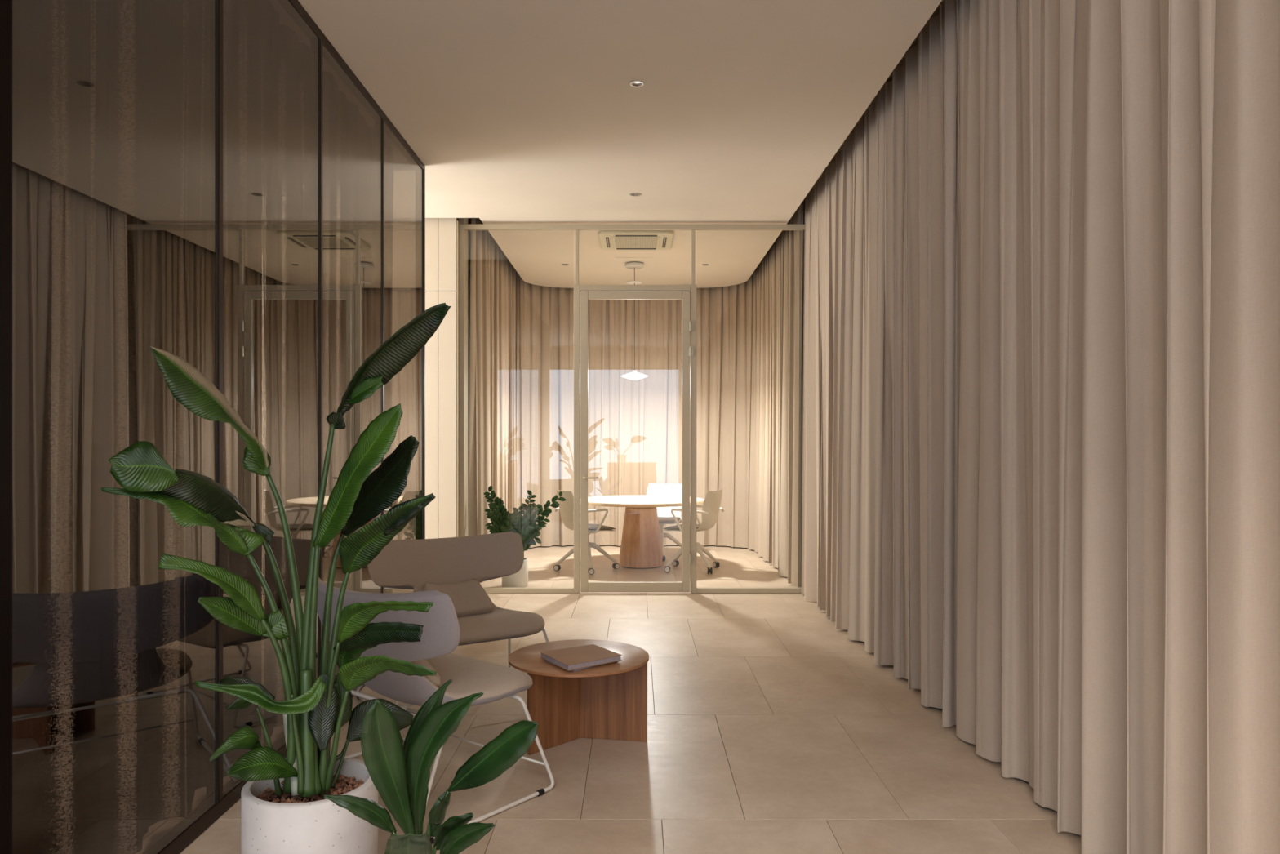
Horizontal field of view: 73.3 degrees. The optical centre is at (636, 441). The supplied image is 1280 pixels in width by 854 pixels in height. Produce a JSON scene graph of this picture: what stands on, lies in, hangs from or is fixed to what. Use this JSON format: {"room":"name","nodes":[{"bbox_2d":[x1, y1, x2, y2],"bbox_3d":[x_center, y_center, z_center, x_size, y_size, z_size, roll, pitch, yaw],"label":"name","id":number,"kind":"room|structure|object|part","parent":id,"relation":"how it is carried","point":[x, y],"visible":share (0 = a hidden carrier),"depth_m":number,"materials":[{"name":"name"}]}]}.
{"room":"office lounge","nodes":[
{"label":"office lounge","id":0,"kind":"room"},
{"bbox_2d":[0,0,12,853],"bbox_3d":[-1.573,-0.305,1.275,0.104,3.370,1.650,0,0,0],"label":"wall","id":1,"kind":"structure","parent":0,"point":[6,6],"depth_m":2.08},
{"bbox_2d":[12,0,425,853],"bbox_3d":[-1.555,-0.305,4.160,0.060,3.368,4.120,0,0,0],"label":"glass wall","id":2,"kind":"structure","parent":0,"point":[212,185],"depth_m":2.81,"materials":[{"name":"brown glass"}]},
{"bbox_3d":[-1.535,-0.311,2.616,0.008,3.265,1.031,0,0,0],"label":"pane","id":3,"kind":"part","parent":2,"relation":"part of","materials":[{"name":"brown glass"}]},
{"bbox_3d":[-1.555,1.351,4.160,0.060,0.057,4.120,0,0,0],"label":"rail","id":4,"kind":"part","parent":2,"relation":"part of","materials":[{"name":"brown metal"}]},
{"bbox_3d":[-1.535,-0.311,3.662,0.008,3.265,0.960,0,0,0],"label":"pane","id":5,"kind":"part","parent":2,"relation":"part of","materials":[{"name":"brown glass"}]},
{"bbox_3d":[-1.535,-0.311,4.679,0.008,3.265,0.975,0,0,0],"label":"pane","id":6,"kind":"part","parent":2,"relation":"part of","materials":[{"name":"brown glass"}]},
{"bbox_3d":[-1.555,-1.967,4.160,0.060,0.044,4.120,0,0,0],"label":"rail","id":7,"kind":"part","parent":2,"relation":"part of","materials":[{"name":"brown metal"}]},
{"bbox_3d":[-1.535,-0.311,5.697,0.008,3.265,0.960,0,0,0],"label":"pane","id":8,"kind":"part","parent":2,"relation":"part of","materials":[{"name":"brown glass"}]},
{"bbox_3d":[-1.555,-0.312,6.197,0.060,3.264,0.045,0,0,0],"label":"corner post","id":9,"kind":"part","parent":2,"relation":"part of","materials":[{"name":"brown metal"}]},
{"bbox_2d":[467,230,471,500],"bbox_3d":[-1.865,-0.405,9.680,0.170,3.670,3.640,0,0,0],"label":"wall","id":10,"kind":"structure","parent":0,"point":[468,232],"depth_m":9.16,"materials":[{"name":"paint"}]},
{"bbox_2d":[297,0,942,288],"bbox_3d":[-1.910,-2.035,4.285,6.580,0.090,13.770,0,0,0],"label":"ceiling","id":11,"kind":"structure","parent":0,"point":[514,112],"depth_m":5.07,"materials":[{"name":"paint"}]},
{"bbox_2d":[467,230,573,547],"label":"curtain","id":12,"kind":"object","parent":11,"relation":"hanging from","point":[521,409],"depth_m":10.77,"materials":[{"name":"fabric"}]},
{"bbox_2d":[614,249,653,257],"bbox_3d":[-0.020,-1.988,9.120,0.400,0.002,0.400,0,0,0],"label":"access panel","id":13,"kind":"object","parent":11,"relation":"attached to","point":[615,250],"visible":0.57,"depth_m":9.32,"materials":[{"name":"paint"}]},
{"bbox_2d":[621,262,648,377],"bbox_3d":[-0.018,-1.333,9.620,0.296,1.294,0.296,0,0,0],"label":"pendant lamp","id":14,"kind":"object","parent":11,"relation":"hanging from","point":[632,265],"visible":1,"depth_m":9.59,"materials":[{"name":"white metal"}]},
{"bbox_3d":[-0.018,-0.749,9.620,0.296,0.045,0.296,0,0,0],"label":"lamp shade","id":15,"kind":"part","parent":14,"relation":"part of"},
{"bbox_3d":[-0.018,-1.347,9.620,0.006,1.185,0.006,0,0,-22],"label":"cord","id":16,"kind":"part","parent":14,"relation":"part of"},
{"bbox_2d":[587,298,682,497],"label":"curtain","id":17,"kind":"object","parent":11,"relation":"hanging from","point":[634,424],"depth_m":11.27,"materials":[{"name":"fabric"}]},
{"bbox_2d":[628,192,641,196],"bbox_3d":[-0.009,-1.987,6.940,0.104,0.006,0.104,0,0,0],"label":"recessed light","id":18,"kind":"object","parent":11,"relation":"in","point":[633,194],"visible":1,"depth_m":6.94,"materials":[{"name":"plastic"}]},
{"bbox_2d":[598,230,674,249],"bbox_3d":[0.000,-1.969,8.470,0.720,0.040,0.720,0,0,0],"label":"air conditioner","id":19,"kind":"object","parent":11,"relation":"attached to","point":[609,239],"visible":1,"depth_m":8.36,"materials":[{"name":"plastic"}]},
{"bbox_2d":[612,236,660,248],"bbox_3d":[0.000,-1.955,8.470,0.460,0.005,0.460,0,0,0],"label":"grille","id":20,"kind":"object","parent":19,"relation":"attached to","point":[617,242],"depth_m":8.46,"materials":[{"name":"plastic"}]},
{"bbox_2d":[627,80,645,87],"bbox_3d":[0.003,-1.987,4.790,0.097,0.006,0.097,0,0,0],"label":"recessed light","id":21,"kind":"object","parent":11,"relation":"in","point":[635,83],"visible":1,"depth_m":4.79,"materials":[{"name":"plastic"}]},
{"bbox_2d":[467,0,945,232],"bbox_3d":[-1.500,-2.290,4.550,7.400,0.100,14.700,0,0,0],"label":"trim","id":22,"kind":"structure","parent":11,"relation":"attached to","point":[936,11],"depth_m":5.46,"materials":[{"name":"paint"}]},
{"bbox_2d":[801,0,1279,853],"bbox_3d":[1.536,-0.407,3.087,0.187,3.547,9.376,0,0,0],"label":"curtain","id":23,"kind":"object","parent":22,"relation":"hanging from","point":[1041,416],"visible":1,"depth_m":3.01,"materials":[{"name":"fabric"}]},
{"bbox_2d":[696,230,803,587],"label":"curtain","id":24,"kind":"object","parent":11,"relation":"hanging from","point":[748,411],"depth_m":10.58,"materials":[{"name":"fabric"}]},
{"bbox_2d":[179,545,1080,853],"bbox_3d":[-1.500,1.440,4.550,7.400,0.120,14.700,0,0,0],"label":"floor","id":25,"kind":"structure","parent":0,"point":[771,730],"depth_m":3.83,"materials":[{"name":"tile"}]},
{"bbox_2d":[101,302,450,853],"bbox_3d":[-0.931,0.510,2.387,0.865,1.740,0.423,0,0,-6],"label":"potted plant","id":26,"kind":"object","parent":25,"relation":"on","point":[284,808],"visible":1,"depth_m":2.32,"materials":[{"name":"green plant"}]},
{"bbox_3d":[-0.913,1.166,2.420,0.360,0.428,0.360,0,0,0],"label":"planter","id":27,"kind":"part","parent":26,"relation":"part of","materials":[{"name":"stone"}]},
{"bbox_2d":[323,679,538,853],"bbox_3d":[-0.464,0.962,1.860,0.346,0.836,0.382,0,0,-43],"label":"potted plant","id":28,"kind":"object","parent":25,"relation":"on","point":[400,773],"visible":1,"depth_m":1.89,"materials":[{"name":"green plant"}]},
{"bbox_2d":[316,577,554,844],"bbox_3d":[-0.878,0.952,3.453,0.932,0.854,0.712,0,0,39],"label":"lounge chair","id":29,"kind":"object","parent":25,"relation":"on","point":[441,634],"visible":0.55,"depth_m":3.23,"materials":[{"name":"beige fabric"}]},
{"bbox_3d":[-1.108,1.187,3.615,0.363,0.378,0.673,0,0,39],"label":"sled frame","id":30,"kind":"part","parent":29,"relation":"part of","materials":[{"name":"white metal"}]},
{"bbox_3d":[-0.954,1.035,3.359,0.660,0.012,0.012,0,0,39],"label":"cross rod","id":31,"kind":"part","parent":29,"relation":"part of","materials":[{"name":"white metal"}]},
{"bbox_2d":[410,659,440,688],"bbox_3d":[-0.951,0.867,3.363,0.430,0.200,0.159,0,0,39],"label":"lumbar cushion","id":32,"kind":"object","parent":29,"relation":"on","point":[416,682],"depth_m":3.24,"materials":[{"name":"beige fabric"}]},
{"bbox_3d":[-0.706,1.276,3.665,0.881,0.019,0.048,0,0,39],"label":"cross rod","id":33,"kind":"part","parent":29,"relation":"part of","materials":[{"name":"white metal"}]},
{"bbox_3d":[-0.671,1.187,3.261,0.363,0.378,0.673,0,0,39],"label":"sled frame","id":34,"kind":"part","parent":29,"relation":"part of","materials":[{"name":"white metal"}]},
{"bbox_2d":[355,531,548,707],"bbox_3d":[-0.940,0.952,4.608,0.932,0.854,0.712,0,0,-33],"label":"lounge chair","id":35,"kind":"object","parent":25,"relation":"on","point":[455,567],"visible":0.66,"depth_m":4.74,"materials":[{"name":"beige fabric"}]},
{"bbox_3d":[-1.185,1.187,4.469,0.363,0.378,0.673,0,0,-33],"label":"sled frame","id":36,"kind":"part","parent":35,"relation":"part of","materials":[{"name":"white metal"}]},
{"bbox_2d":[422,578,493,617],"bbox_3d":[-1.004,0.867,4.704,0.430,0.200,0.159,0,0,-33],"label":"lumbar cushion","id":37,"kind":"object","parent":35,"relation":"on","point":[468,598],"depth_m":4.72,"materials":[{"name":"beige fabric"}]},
{"bbox_3d":[-0.716,1.187,4.778,0.363,0.378,0.673,0,0,-33],"label":"sled frame","id":38,"kind":"part","parent":35,"relation":"part of","materials":[{"name":"white metal"}]},
{"bbox_2d":[483,485,565,587],"bbox_3d":[-1.049,0.899,8.155,0.769,0.962,0.428,0,0,0],"label":"potted plant","id":39,"kind":"object","parent":25,"relation":"on","point":[503,521],"visible":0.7,"depth_m":8.10,"materials":[{"name":"green plant"}]},
{"bbox_3d":[-1.155,1.252,8.200,0.248,0.256,0.248,0,0,0],"label":"planter","id":40,"kind":"part","parent":39,"relation":"part of","materials":[{"name":"white ceramic"}]},
{"bbox_2d":[507,639,648,755],"bbox_3d":[-0.260,1.177,3.915,0.638,0.404,0.638,0,0,0],"label":"coffee table","id":41,"kind":"object","parent":25,"relation":"on","point":[609,700],"visible":0.75,"depth_m":3.95,"materials":[{"name":"brown wood"}]},
{"bbox_3d":[-0.368,1.185,3.897,0.018,0.389,0.310,0,0,43],"label":"panel","id":42,"kind":"part","parent":41,"relation":"part of","materials":[{"name":"brown wood"}]},
{"bbox_2d":[545,661,604,671],"bbox_3d":[-0.254,0.971,3.799,0.238,0.008,0.273,0,0,39],"label":"book","id":43,"kind":"object","parent":41,"relation":"on","point":[579,669],"visible":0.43,"depth_m":3.68,"materials":[{"name":"paper"}]},
{"bbox_2d":[539,644,622,671],"bbox_3d":[-0.239,0.954,3.805,0.284,0.024,0.271,0,0,-32],"label":"book","id":44,"kind":"object","parent":43,"relation":"on","point":[574,658],"visible":1,"depth_m":3.77,"materials":[{"name":"brown paper"}]},
{"bbox_3d":[-0.106,1.185,3.982,0.317,0.389,0.018,0,0,10],"label":"panel","id":45,"kind":"part","parent":41,"relation":"part of","materials":[{"name":"brown wood"}]},
{"bbox_2d":[553,488,619,574],"bbox_3d":[-0.532,0.948,9.220,0.634,0.862,0.638,0,0,-40],"label":"office chair","id":46,"kind":"object","parent":25,"relation":"on","point":[566,508],"visible":0.67,"depth_m":9.06,"materials":[{"name":"beige plastic"}]},
{"bbox_3d":[-0.694,1.204,9.186,0.322,0.245,0.060,0,0,-12],"label":"leg","id":47,"kind":"part","parent":46,"relation":"part of","materials":[{"name":"white metal"}]},
{"bbox_3d":[-0.505,0.841,8.999,0.398,0.273,0.178,0,0,-28],"label":"armrest","id":48,"kind":"part","parent":46,"relation":"part of","materials":[{"name":"white metal"}]},
{"bbox_3d":[-0.496,1.204,9.056,0.060,0.245,0.322,0,0,-12],"label":"leg","id":49,"kind":"part","parent":46,"relation":"part of","materials":[{"name":"white metal"}]},
{"bbox_3d":[-0.481,0.922,9.246,0.410,0.050,0.452,0,0,-28],"label":"seat","id":50,"kind":"part","parent":46,"relation":"part of","materials":[{"name":"grey fabric"}]},
{"bbox_3d":[-0.366,1.204,9.254,0.322,0.245,0.060,0,0,-12],"label":"leg","id":51,"kind":"part","parent":46,"relation":"part of","materials":[{"name":"white metal"}]},
{"bbox_2d":[459,224,804,593],"bbox_3d":[0.050,-0.293,7.815,3.300,3.344,0.050,0,0,0],"label":"glass wall","id":52,"kind":"structure","parent":25,"relation":"on","point":[463,228],"depth_m":7.79,"materials":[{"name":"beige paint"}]},
{"bbox_3d":[-1.579,-0.294,7.815,0.042,3.250,0.050,0,0,0],"label":"post","id":53,"kind":"part","parent":52,"relation":"part of","materials":[{"name":"beige metal"}]},
{"bbox_3d":[-1.083,1.355,7.815,1.035,0.047,0.050,0,0,0],"label":"rail","id":54,"kind":"part","parent":52,"relation":"part of","materials":[{"name":"beige metal"}]},
{"bbox_3d":[-0.539,-0.018,7.815,0.054,2.794,0.050,0,0,0],"label":"post","id":55,"kind":"part","parent":52,"relation":"part of","materials":[{"name":"beige metal"}]},
{"bbox_3d":[0.050,-1.942,7.815,3.300,0.045,0.050,0,0,0],"label":"rail","id":56,"kind":"part","parent":52,"relation":"part of","materials":[{"name":"beige metal"}]},
{"bbox_2d":[580,291,693,592],"bbox_3d":[0.005,0.006,7.777,1.022,2.723,0.103,0,0,0],"label":"door","id":57,"kind":"structure","parent":52,"relation":"in","point":[683,586],"depth_m":7.78,"materials":[{"name":"beige paint"}]},
{"bbox_3d":[-0.418,0.330,7.755,0.154,0.048,0.058,0,0,0],"label":"handle","id":58,"kind":"part","parent":57,"relation":"part of","materials":[{"name":"beige paint"}]},
{"bbox_3d":[-0.010,1.323,7.806,0.852,0.090,0.045,0,0,0],"label":"rail","id":59,"kind":"part","parent":57,"relation":"part of","materials":[{"name":"beige metal"}]},
{"bbox_3d":[-0.010,-1.321,7.806,0.852,0.069,0.045,0,0,0],"label":"rail","id":60,"kind":"part","parent":57,"relation":"part of","materials":[{"name":"beige metal"}]},
{"bbox_3d":[-0.010,-0.004,7.807,0.852,2.562,0.010,0,0,0],"label":"pane","id":61,"kind":"part","parent":57,"relation":"part of","materials":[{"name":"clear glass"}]},
{"bbox_3d":[0.519,-0.018,7.815,0.055,2.794,0.050,0,0,0],"label":"post","id":62,"kind":"part","parent":52,"relation":"part of","materials":[{"name":"beige metal"}]},
{"bbox_3d":[1.124,1.355,7.815,1.152,0.047,0.050,0,0,0],"label":"rail","id":63,"kind":"part","parent":52,"relation":"part of","materials":[{"name":"beige metal"}]},
{"bbox_2d":[579,494,704,568],"bbox_3d":[0.055,1.010,9.520,1.400,0.740,1.400,0,0,0],"label":"meeting table","id":64,"kind":"object","parent":25,"relation":"on","point":[641,548],"visible":0.85,"depth_m":9.34,"materials":[{"name":"brown wood"}]},
{"bbox_2d":[646,483,690,560],"bbox_3d":[0.295,0.948,10.211,0.645,0.862,0.648,0,0,29],"label":"office chair","id":65,"kind":"object","parent":25,"relation":"on","point":[664,515],"visible":0.36,"depth_m":10.41,"materials":[{"name":"white plastic"}]},
{"bbox_3d":[0.301,1.204,10.032,0.060,0.245,0.322,0,0,0],"label":"leg","id":66,"kind":"part","parent":65,"relation":"part of","materials":[{"name":"white metal"}]},
{"bbox_3d":[0.289,0.922,10.146,0.452,0.050,0.410,0,0,12],"label":"seat","id":67,"kind":"part","parent":65,"relation":"part of","materials":[{"name":"grey fabric"}]},
{"bbox_3d":[0.468,1.204,10.201,0.322,0.245,0.060,0,0,0],"label":"leg","id":68,"kind":"part","parent":65,"relation":"part of","materials":[{"name":"white metal"}]},
{"bbox_2d":[662,489,724,573],"bbox_3d":[0.601,0.948,9.221,0.619,0.862,0.619,0,0,28],"label":"office chair","id":69,"kind":"object","parent":25,"relation":"on","point":[711,507],"visible":0.77,"depth_m":9.05,"materials":[{"name":"beige plastic"}]},
{"bbox_3d":[0.457,1.204,9.133,0.322,0.245,0.060,0,0,-31],"label":"leg","id":70,"kind":"part","parent":69,"relation":"part of","materials":[{"name":"white metal"}]},
{"bbox_3d":[0.551,0.922,9.246,0.410,0.050,0.452,0,0,28],"label":"seat","id":71,"kind":"part","parent":69,"relation":"part of","materials":[{"name":"grey fabric"}]},
{"bbox_3d":[0.575,0.841,8.999,0.398,0.273,0.178,0,0,28],"label":"armrest","id":72,"kind":"part","parent":69,"relation":"part of","materials":[{"name":"white metal"}]},
{"bbox_3d":[0.687,1.204,9.077,0.060,0.245,0.322,0,0,-31],"label":"leg","id":73,"kind":"part","parent":69,"relation":"part of","materials":[{"name":"white metal"}]},
{"bbox_3d":[0.743,1.204,9.307,0.322,0.245,0.060,0,0,-31],"label":"leg","id":74,"kind":"part","parent":69,"relation":"part of","materials":[{"name":"white metal"}]},
{"bbox_3d":[0.769,0.841,9.364,0.398,0.273,0.178,0,0,28],"label":"armrest","id":75,"kind":"part","parent":69,"relation":"part of","materials":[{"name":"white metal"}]},
{"bbox_2d":[801,231,804,414],"bbox_3d":[1.875,-0.405,4.500,0.150,3.670,14.600,0,0,0],"label":"wall","id":76,"kind":"structure","parent":0,"point":[802,304],"depth_m":9.29,"materials":[{"name":"paint"}]},
{"bbox_3d":[-5.130,-0.405,2.520,0.140,3.670,10.640,0,0,0],"label":"wall","id":77,"kind":"structure","parent":0,"visible":0},
{"bbox_2d":[425,217,467,538],"bbox_3d":[-3.312,-0.420,7.865,3.495,3.600,0.290,0,0,0],"label":"panelling","id":78,"kind":"object","parent":77,"relation":"attached to","point":[442,234],"visible":0.16,"depth_m":7.72,"materials":[{"name":"beige paint"}]},
{"bbox_3d":[-2.078,-1.785,7.735,0.600,0.870,0.030,0,0,0],"label":"panel","id":79,"kind":"part","parent":78,"relation":"part of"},
{"bbox_3d":[-2.078,0.013,7.735,0.600,2.714,0.030,0,0,0],"label":"panel","id":80,"kind":"part","parent":78,"relation":"part of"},
{"bbox_3d":[-1.694,0.013,7.735,0.158,2.714,0.030,0,0,0],"label":"panel","id":81,"kind":"part","parent":78,"relation":"part of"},
{"bbox_3d":[-1.694,-1.785,7.735,0.158,0.870,0.030,0,0,0],"label":"panel","id":82,"kind":"part","parent":78,"relation":"part of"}
]}

